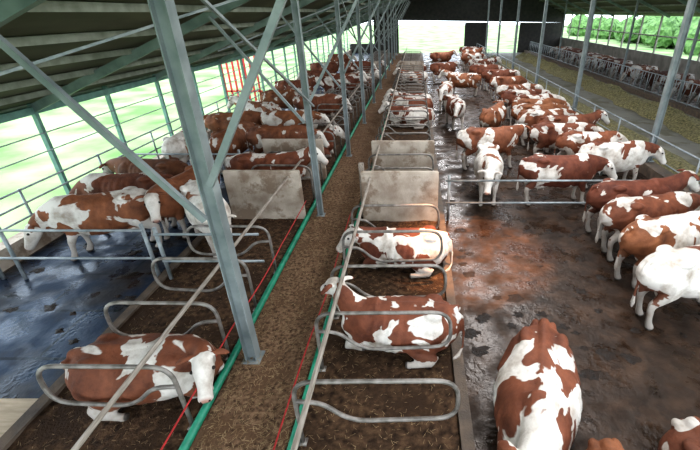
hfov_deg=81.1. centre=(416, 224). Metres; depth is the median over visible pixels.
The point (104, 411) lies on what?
rail
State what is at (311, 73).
cow
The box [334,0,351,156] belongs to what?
steel column
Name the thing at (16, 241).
wall
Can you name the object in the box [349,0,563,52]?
wall
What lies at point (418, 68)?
wall
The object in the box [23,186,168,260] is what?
cow
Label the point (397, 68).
cow
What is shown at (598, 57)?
cow
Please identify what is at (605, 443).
cow
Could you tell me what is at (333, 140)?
divider
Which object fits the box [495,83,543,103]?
cow
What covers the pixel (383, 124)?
divider
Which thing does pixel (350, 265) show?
divider
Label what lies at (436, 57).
cow
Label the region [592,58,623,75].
cow
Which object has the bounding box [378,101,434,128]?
cow
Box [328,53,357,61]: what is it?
cow
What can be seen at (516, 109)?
cow
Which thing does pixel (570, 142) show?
cow
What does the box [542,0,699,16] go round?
ceiling
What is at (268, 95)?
cow
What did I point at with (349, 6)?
rafter
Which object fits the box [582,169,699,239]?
cow
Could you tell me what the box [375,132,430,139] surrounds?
divider
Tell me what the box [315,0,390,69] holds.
knee brace
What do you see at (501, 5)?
steel column
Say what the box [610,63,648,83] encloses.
cow
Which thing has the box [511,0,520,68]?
steel column
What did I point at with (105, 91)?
wall frame
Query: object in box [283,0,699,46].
rafter
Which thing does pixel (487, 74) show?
cow
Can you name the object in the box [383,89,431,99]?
cow
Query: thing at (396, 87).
divider
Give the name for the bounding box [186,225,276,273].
divider
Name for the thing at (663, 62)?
wall
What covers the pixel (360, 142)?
walkway
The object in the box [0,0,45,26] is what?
rafter
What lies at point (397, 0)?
knee brace
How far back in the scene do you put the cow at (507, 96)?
19.81 m
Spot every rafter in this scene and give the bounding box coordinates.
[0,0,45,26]
[28,0,250,111]
[153,0,315,79]
[217,0,345,63]
[268,0,366,48]
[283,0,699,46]
[303,0,670,40]
[316,0,638,37]
[327,0,612,34]
[344,0,577,30]
[345,0,588,28]
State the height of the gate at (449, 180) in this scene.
1.240 m
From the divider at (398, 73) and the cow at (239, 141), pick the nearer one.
the cow at (239, 141)
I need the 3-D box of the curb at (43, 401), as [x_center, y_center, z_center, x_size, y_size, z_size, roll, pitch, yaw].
[-5.060,-8.911,26.961,0.160,0.162,56.000,0,28,0]
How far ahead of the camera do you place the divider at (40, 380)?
4.79 m
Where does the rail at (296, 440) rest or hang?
attached to the wall at (386, 146)
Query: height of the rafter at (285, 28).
6.796 m
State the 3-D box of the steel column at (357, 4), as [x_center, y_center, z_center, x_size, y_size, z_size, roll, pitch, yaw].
[-2.500,-7.232,17.894,0.216,5.444,0.216,0,28,0]
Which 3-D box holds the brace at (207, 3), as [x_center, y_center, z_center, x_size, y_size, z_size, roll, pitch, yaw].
[-4.429,-9.504,19.465,4.179,2.449,34.333,0,28,0]
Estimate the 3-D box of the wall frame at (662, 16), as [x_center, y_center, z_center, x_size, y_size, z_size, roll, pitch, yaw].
[18.840,-11.511,25.055,0.160,2.738,61.060,0,28,0]
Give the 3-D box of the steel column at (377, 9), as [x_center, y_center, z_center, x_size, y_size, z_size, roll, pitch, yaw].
[-2.500,-11.812,26.558,0.216,5.444,0.216,0,28,0]
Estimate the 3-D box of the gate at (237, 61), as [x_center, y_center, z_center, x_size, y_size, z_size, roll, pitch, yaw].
[-10.800,-8.942,24.727,2.400,2.900,0.080,0,28,0]
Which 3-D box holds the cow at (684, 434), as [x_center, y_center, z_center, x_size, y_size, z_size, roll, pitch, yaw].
[3.166,2.889,3.601,1.198,1.119,2.604,0,28,-1]
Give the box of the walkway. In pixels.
[190,53,402,449]
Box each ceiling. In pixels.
[0,0,386,109]
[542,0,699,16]
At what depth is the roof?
7.89 m
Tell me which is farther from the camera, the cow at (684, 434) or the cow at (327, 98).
the cow at (327, 98)
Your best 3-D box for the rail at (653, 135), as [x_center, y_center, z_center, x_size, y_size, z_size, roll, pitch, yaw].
[7.700,-10.181,27.811,0.060,0.950,54.690,0,28,0]
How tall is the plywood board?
0.020 m
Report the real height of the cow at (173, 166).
1.432 m
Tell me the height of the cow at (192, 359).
0.882 m
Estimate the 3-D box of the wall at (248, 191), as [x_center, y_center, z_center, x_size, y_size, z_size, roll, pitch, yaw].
[-3.790,-0.734,10.098,1.860,1.340,0.120,0,28,0]
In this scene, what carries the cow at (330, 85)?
on the bedding at (159, 317)
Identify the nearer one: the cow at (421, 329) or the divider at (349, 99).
the cow at (421, 329)
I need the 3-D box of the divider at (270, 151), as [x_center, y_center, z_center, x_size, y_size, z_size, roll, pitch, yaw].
[-3.644,-1.669,12.013,1.668,1.103,0.100,0,28,0]
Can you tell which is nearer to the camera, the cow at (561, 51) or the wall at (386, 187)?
the wall at (386, 187)
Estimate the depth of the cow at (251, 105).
17.15 m
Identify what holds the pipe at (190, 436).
on the bedding at (159, 317)
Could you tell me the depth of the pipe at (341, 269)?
5.87 m
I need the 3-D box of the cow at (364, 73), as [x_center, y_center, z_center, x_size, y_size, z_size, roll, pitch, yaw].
[-4.324,-8.601,24.597,2.785,1.571,0.840,2,28,3]
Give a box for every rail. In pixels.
[0,34,350,228]
[71,49,387,449]
[290,48,406,449]
[477,43,699,190]
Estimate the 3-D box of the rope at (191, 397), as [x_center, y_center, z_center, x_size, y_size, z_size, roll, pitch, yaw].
[-2.700,1.518,5.892,0.061,0.051,9.001,0,28,0]
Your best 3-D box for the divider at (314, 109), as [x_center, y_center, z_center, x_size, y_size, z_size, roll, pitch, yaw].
[-3.644,-4.356,17.096,1.668,1.103,0.100,0,28,0]
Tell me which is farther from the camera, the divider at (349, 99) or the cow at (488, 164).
the divider at (349, 99)
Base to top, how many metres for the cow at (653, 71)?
1.432 m
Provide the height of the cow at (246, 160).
1.571 m
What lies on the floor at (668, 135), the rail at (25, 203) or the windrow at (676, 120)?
the windrow at (676, 120)
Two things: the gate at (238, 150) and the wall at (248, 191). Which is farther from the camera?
the gate at (238, 150)
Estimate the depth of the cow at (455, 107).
18.06 m
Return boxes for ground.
[0,25,697,242]
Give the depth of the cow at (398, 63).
33.47 m
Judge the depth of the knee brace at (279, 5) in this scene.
4.28 m
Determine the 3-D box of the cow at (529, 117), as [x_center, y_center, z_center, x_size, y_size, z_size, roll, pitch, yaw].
[5.309,-3.983,16.267,2.745,1.432,0.841,-5,28,-9]
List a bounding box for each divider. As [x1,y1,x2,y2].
[36,364,193,429]
[104,301,230,360]
[151,257,256,310]
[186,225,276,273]
[251,164,314,202]
[267,151,323,186]
[291,378,459,445]
[298,122,341,151]
[312,109,350,133]
[314,311,452,371]
[317,104,354,126]
[321,131,336,160]
[326,115,345,142]
[330,264,446,318]
[332,90,360,103]
[335,87,365,105]
[335,99,357,122]
[338,94,360,116]
[339,83,367,102]
[342,230,442,275]
[351,204,439,249]
[365,167,433,170]
[368,153,433,170]
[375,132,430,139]
[378,124,430,139]
[381,117,429,139]
[383,110,428,136]
[385,104,427,129]
[386,99,427,123]
[388,95,426,116]
[391,91,426,97]
[392,84,425,90]
[393,81,424,92]
[393,87,425,92]
[394,78,424,89]
[395,75,424,86]
[396,71,423,80]
[396,73,423,89]
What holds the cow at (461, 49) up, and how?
on the floor at (635, 405)
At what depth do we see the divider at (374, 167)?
10.54 m
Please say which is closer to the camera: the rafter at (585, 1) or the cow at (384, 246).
the cow at (384, 246)
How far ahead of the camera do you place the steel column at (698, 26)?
22.03 m
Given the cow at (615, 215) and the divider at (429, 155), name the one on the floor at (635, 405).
the cow at (615, 215)
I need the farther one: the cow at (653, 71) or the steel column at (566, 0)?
the steel column at (566, 0)
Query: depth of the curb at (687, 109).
26.80 m
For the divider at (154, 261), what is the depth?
6.83 m
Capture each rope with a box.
[160,201,305,449]
[273,212,350,449]
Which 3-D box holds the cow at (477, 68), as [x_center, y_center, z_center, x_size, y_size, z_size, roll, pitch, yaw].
[5.221,-11.122,29.772,2.745,1.432,0.841,2,28,4]
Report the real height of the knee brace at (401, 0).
3.269 m
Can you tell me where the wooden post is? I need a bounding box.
[358,162,363,216]
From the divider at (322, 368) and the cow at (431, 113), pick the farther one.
the cow at (431, 113)
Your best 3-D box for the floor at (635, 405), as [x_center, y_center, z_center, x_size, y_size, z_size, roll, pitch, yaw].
[5.000,-8.475,26.626,28.000,0.300,61.000,0,28,0]
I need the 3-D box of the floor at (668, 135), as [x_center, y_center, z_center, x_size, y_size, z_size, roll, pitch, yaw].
[11.100,-8.633,26.542,6.200,0.063,61.000,0,28,0]
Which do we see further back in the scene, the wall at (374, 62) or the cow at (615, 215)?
the wall at (374, 62)
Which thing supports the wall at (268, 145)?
on the bedding at (159, 317)
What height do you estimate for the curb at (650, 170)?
0.342 m
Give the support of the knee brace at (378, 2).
attached to the steel column at (336, 2)
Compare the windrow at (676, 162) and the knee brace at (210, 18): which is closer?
the knee brace at (210, 18)
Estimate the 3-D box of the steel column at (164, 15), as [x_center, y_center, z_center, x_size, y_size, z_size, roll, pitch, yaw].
[-2.500,-0.363,4.898,0.272,5.444,0.272,0,28,0]
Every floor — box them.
[0,53,699,449]
[483,52,699,183]
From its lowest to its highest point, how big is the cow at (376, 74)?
1.119 m
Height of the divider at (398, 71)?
1.103 m
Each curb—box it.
[0,53,377,449]
[422,53,474,449]
[482,56,699,194]
[524,50,699,118]
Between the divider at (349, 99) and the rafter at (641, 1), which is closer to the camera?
the divider at (349, 99)
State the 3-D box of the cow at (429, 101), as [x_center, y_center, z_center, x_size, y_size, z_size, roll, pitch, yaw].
[-0.467,-6.160,20.462,2.604,1.119,1.198,1,28,2]
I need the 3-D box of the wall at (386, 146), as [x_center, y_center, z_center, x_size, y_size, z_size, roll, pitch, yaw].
[-0.420,-1.901,12.285,1.880,1.360,0.120,0,28,0]
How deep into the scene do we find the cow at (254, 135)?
13.03 m
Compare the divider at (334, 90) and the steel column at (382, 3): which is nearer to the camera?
the divider at (334, 90)
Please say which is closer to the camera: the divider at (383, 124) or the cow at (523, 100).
the divider at (383, 124)
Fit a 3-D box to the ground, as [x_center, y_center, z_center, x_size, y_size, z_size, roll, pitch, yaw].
[0.000,-28.070,64.340,240.000,0.300,260.000,0,28,0]
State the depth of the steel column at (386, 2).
35.55 m
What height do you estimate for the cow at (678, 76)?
1.432 m
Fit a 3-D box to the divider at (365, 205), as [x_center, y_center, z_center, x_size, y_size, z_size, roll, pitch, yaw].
[-0.476,0.042,8.777,1.948,1.103,0.100,0,28,0]
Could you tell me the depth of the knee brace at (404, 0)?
30.11 m
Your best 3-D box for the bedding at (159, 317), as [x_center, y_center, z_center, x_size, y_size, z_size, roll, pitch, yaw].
[-3.865,-8.939,26.946,2.230,0.060,56.000,0,28,0]
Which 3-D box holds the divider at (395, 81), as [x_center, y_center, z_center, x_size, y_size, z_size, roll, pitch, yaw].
[-0.476,-8.020,24.027,1.948,1.103,0.100,0,28,0]
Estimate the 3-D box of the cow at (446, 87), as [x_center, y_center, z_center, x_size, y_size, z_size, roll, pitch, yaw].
[1.524,-7.011,21.994,0.841,1.432,2.745,3,28,7]
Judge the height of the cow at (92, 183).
1.432 m
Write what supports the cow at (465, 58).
on the floor at (635, 405)
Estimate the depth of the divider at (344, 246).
7.65 m
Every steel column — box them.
[147,0,264,364]
[290,0,325,216]
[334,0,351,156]
[355,0,366,123]
[368,0,375,102]
[376,1,381,88]
[382,3,386,77]
[386,2,390,70]
[390,5,392,63]
[393,6,394,58]
[395,6,396,54]
[485,0,489,54]
[496,0,502,62]
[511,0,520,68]
[534,0,548,83]
[557,0,567,60]
[572,0,595,111]
[585,0,596,62]
[620,0,639,77]
[648,0,696,161]
[676,20,699,101]
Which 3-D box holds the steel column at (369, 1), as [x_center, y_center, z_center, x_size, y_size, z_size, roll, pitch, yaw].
[-2.500,-9.522,22.226,0.216,5.444,0.216,0,28,0]
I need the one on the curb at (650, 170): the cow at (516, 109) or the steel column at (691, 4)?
the steel column at (691, 4)
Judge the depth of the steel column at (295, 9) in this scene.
9.15 m
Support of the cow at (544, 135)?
on the floor at (635, 405)
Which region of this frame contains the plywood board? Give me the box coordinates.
[0,398,37,436]
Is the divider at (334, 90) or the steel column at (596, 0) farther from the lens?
the steel column at (596, 0)
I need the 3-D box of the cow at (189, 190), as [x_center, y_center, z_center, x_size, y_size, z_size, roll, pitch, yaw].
[-4.500,-0.069,8.861,0.841,1.432,2.745,-23,36,-37]
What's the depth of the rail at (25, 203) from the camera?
11.01 m
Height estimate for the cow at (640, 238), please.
1.571 m
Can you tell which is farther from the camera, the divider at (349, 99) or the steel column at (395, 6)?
the steel column at (395, 6)
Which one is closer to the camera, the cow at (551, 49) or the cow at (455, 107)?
the cow at (455, 107)
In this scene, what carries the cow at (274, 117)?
on the bedding at (159, 317)
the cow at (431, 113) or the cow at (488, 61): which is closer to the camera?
the cow at (431, 113)
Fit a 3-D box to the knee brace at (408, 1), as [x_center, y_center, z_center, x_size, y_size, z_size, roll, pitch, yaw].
[-2.499,-19.802,38.815,3.545,3.269,0.060,0,28,0]
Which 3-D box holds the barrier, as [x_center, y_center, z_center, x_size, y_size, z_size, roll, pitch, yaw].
[14.400,-10.709,28.531,0.060,1.190,52.500,0,28,0]
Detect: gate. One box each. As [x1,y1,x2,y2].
[0,223,160,279]
[136,149,239,173]
[152,227,264,279]
[221,56,262,100]
[445,175,699,220]
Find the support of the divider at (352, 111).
on the bedding at (159, 317)
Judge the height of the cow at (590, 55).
1.432 m
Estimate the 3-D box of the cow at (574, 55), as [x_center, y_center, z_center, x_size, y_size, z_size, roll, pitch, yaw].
[15.954,-15.640,38.320,2.745,1.432,0.841,-2,28,-4]
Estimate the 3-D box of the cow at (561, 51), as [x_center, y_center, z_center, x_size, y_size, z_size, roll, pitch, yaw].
[16.146,-18.104,42.981,2.686,1.432,0.841,2,28,4]
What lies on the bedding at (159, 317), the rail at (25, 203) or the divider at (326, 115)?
the divider at (326, 115)
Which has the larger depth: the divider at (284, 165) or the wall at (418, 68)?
the wall at (418, 68)
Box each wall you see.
[0,49,351,271]
[222,170,305,218]
[261,139,326,179]
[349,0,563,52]
[360,171,438,221]
[368,61,378,78]
[371,140,434,170]
[399,61,423,70]
[559,37,699,79]
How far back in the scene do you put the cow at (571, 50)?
41.38 m
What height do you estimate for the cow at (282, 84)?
1.571 m
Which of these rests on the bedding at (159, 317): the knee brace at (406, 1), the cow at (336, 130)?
the cow at (336, 130)
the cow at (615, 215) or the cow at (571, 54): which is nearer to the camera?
the cow at (615, 215)
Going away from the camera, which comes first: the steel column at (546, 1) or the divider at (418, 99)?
the divider at (418, 99)
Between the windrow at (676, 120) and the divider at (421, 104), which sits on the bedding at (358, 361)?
the divider at (421, 104)
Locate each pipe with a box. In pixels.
[178,60,391,449]
[287,114,386,449]
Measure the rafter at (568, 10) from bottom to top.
6.796 m
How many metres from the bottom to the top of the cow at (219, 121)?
1.432 m
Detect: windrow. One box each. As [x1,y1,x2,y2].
[489,55,699,175]
[515,52,699,143]
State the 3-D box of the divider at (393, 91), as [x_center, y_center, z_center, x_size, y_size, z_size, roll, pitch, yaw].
[-0.476,-6.407,20.977,1.948,1.103,0.100,0,28,0]
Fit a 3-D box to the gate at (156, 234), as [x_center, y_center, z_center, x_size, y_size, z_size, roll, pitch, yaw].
[-3.933,0.615,7.760,1.966,1.260,0.097,0,28,0]
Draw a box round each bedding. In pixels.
[7,53,393,449]
[297,53,461,449]
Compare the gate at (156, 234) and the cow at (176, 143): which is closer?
the gate at (156, 234)
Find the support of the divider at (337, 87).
on the bedding at (159, 317)
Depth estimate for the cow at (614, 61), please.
32.13 m
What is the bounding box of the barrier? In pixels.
[529,41,699,108]
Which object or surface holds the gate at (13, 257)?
on the floor at (635, 405)
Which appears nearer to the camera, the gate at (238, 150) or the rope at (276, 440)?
the rope at (276, 440)
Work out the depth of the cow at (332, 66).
30.66 m
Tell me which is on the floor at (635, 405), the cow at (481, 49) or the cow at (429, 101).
the cow at (481, 49)
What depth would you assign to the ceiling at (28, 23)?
7.44 m
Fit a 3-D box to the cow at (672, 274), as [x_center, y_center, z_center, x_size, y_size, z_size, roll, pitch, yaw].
[4.924,0.944,6.945,2.745,1.432,0.841,-8,29,-15]
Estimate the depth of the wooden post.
9.84 m
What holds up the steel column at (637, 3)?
on the floor at (635, 405)
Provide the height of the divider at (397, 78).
1.103 m
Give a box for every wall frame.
[0,29,349,194]
[561,14,699,60]
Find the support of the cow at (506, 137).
on the floor at (635, 405)
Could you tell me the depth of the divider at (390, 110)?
16.68 m
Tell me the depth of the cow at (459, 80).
25.41 m
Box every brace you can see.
[0,0,286,222]
[0,0,389,106]
[208,0,357,123]
[281,0,380,87]
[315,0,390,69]
[340,0,397,57]
[351,0,401,50]
[360,0,404,44]
[371,1,406,39]
[375,1,408,37]
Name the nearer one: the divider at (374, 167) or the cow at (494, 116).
the divider at (374, 167)
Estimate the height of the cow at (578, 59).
1.432 m
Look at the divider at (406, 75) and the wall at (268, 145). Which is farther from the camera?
the divider at (406, 75)
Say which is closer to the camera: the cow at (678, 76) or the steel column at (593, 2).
the steel column at (593, 2)
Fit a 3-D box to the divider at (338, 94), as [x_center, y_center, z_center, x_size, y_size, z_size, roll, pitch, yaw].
[-3.644,-5.968,20.146,1.668,1.103,0.100,0,28,0]
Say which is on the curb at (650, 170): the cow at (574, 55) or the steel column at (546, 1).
the steel column at (546, 1)
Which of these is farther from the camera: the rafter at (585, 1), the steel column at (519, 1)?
the rafter at (585, 1)
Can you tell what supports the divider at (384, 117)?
on the bedding at (358, 361)
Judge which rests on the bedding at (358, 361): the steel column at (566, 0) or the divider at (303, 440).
the divider at (303, 440)
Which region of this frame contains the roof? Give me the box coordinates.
[0,0,699,113]
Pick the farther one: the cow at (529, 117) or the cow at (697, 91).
the cow at (697, 91)
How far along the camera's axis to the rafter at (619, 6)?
34.24 m
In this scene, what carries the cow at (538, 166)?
on the floor at (635, 405)
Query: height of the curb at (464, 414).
0.172 m
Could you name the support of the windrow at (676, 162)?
on the floor at (668, 135)
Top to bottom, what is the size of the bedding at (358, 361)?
0.062 m
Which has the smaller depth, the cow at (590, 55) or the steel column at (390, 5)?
the cow at (590, 55)
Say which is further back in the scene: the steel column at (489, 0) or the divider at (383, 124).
the steel column at (489, 0)
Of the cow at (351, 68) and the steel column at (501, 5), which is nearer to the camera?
the cow at (351, 68)
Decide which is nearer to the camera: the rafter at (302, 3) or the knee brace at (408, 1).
the rafter at (302, 3)
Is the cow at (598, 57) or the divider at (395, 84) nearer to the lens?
the divider at (395, 84)
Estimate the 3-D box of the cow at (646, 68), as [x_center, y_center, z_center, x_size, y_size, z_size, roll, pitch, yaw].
[15.966,-10.741,29.052,2.686,1.432,0.841,1,28,2]
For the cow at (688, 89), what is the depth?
22.94 m
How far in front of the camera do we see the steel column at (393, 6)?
43.92 m
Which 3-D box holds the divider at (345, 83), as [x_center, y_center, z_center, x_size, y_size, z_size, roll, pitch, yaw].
[-3.644,-7.580,23.196,1.668,1.103,0.100,0,28,0]
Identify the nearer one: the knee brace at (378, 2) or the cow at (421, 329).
the cow at (421, 329)
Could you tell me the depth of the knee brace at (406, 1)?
34.53 m
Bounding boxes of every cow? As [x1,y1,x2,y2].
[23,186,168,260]
[60,333,229,421]
[69,169,176,227]
[99,156,188,175]
[133,165,221,239]
[161,125,191,164]
[180,179,236,256]
[203,111,261,138]
[209,122,259,174]
[226,146,328,176]
[227,95,280,111]
[246,124,329,152]
[260,88,311,109]
[261,109,332,128]
[274,76,323,91]
[293,93,351,124]
[297,70,335,92]
[310,62,338,72]
[319,73,366,101]
[320,276,464,368]
[323,71,368,97]
[323,125,345,157]
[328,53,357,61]
[336,224,452,277]
[344,61,376,72]
[356,71,378,87]
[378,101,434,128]
[382,93,432,107]
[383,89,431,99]
[393,67,427,83]
[396,62,426,71]
[430,50,457,63]
[430,61,459,82]
[436,81,452,111]
[438,70,481,96]
[444,94,465,130]
[456,124,530,170]
[459,46,482,58]
[461,53,486,69]
[462,47,485,64]
[468,56,501,71]
[469,64,504,74]
[473,142,503,206]
[479,100,506,127]
[481,69,520,90]
[489,76,528,100]
[493,318,581,449]
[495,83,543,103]
[500,89,550,119]
[510,93,565,116]
[510,98,570,121]
[510,103,571,125]
[516,108,578,145]
[516,153,617,205]
[527,122,603,154]
[537,109,609,152]
[548,46,572,58]
[554,130,627,174]
[556,48,578,61]
[559,49,581,63]
[565,51,592,66]
[570,52,598,66]
[575,54,602,70]
[578,140,666,188]
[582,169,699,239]
[585,56,615,73]
[586,55,612,71]
[586,438,623,449]
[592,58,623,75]
[595,191,699,261]
[597,60,632,77]
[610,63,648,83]
[614,210,699,288]
[619,65,658,85]
[630,245,699,330]
[634,70,678,90]
[652,73,694,96]
[657,416,699,449]
[670,79,699,103]
[687,87,699,109]
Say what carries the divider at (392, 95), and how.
on the bedding at (358, 361)
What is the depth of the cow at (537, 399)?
4.72 m
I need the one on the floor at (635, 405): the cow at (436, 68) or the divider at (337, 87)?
the cow at (436, 68)
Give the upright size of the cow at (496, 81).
1.432 m
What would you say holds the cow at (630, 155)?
on the floor at (635, 405)
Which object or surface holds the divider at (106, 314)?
on the bedding at (159, 317)
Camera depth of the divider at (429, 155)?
11.58 m
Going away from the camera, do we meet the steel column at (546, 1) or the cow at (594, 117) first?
the cow at (594, 117)
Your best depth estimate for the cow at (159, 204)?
9.08 m
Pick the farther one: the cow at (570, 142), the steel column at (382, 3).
the steel column at (382, 3)
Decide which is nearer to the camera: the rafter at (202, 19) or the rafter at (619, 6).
the rafter at (202, 19)
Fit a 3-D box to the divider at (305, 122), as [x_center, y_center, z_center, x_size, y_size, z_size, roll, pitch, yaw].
[-3.644,-3.281,15.063,1.668,1.103,0.100,0,28,0]
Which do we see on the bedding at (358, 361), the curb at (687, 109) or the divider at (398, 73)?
the divider at (398, 73)
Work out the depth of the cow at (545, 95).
18.77 m
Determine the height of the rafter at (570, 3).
6.796 m

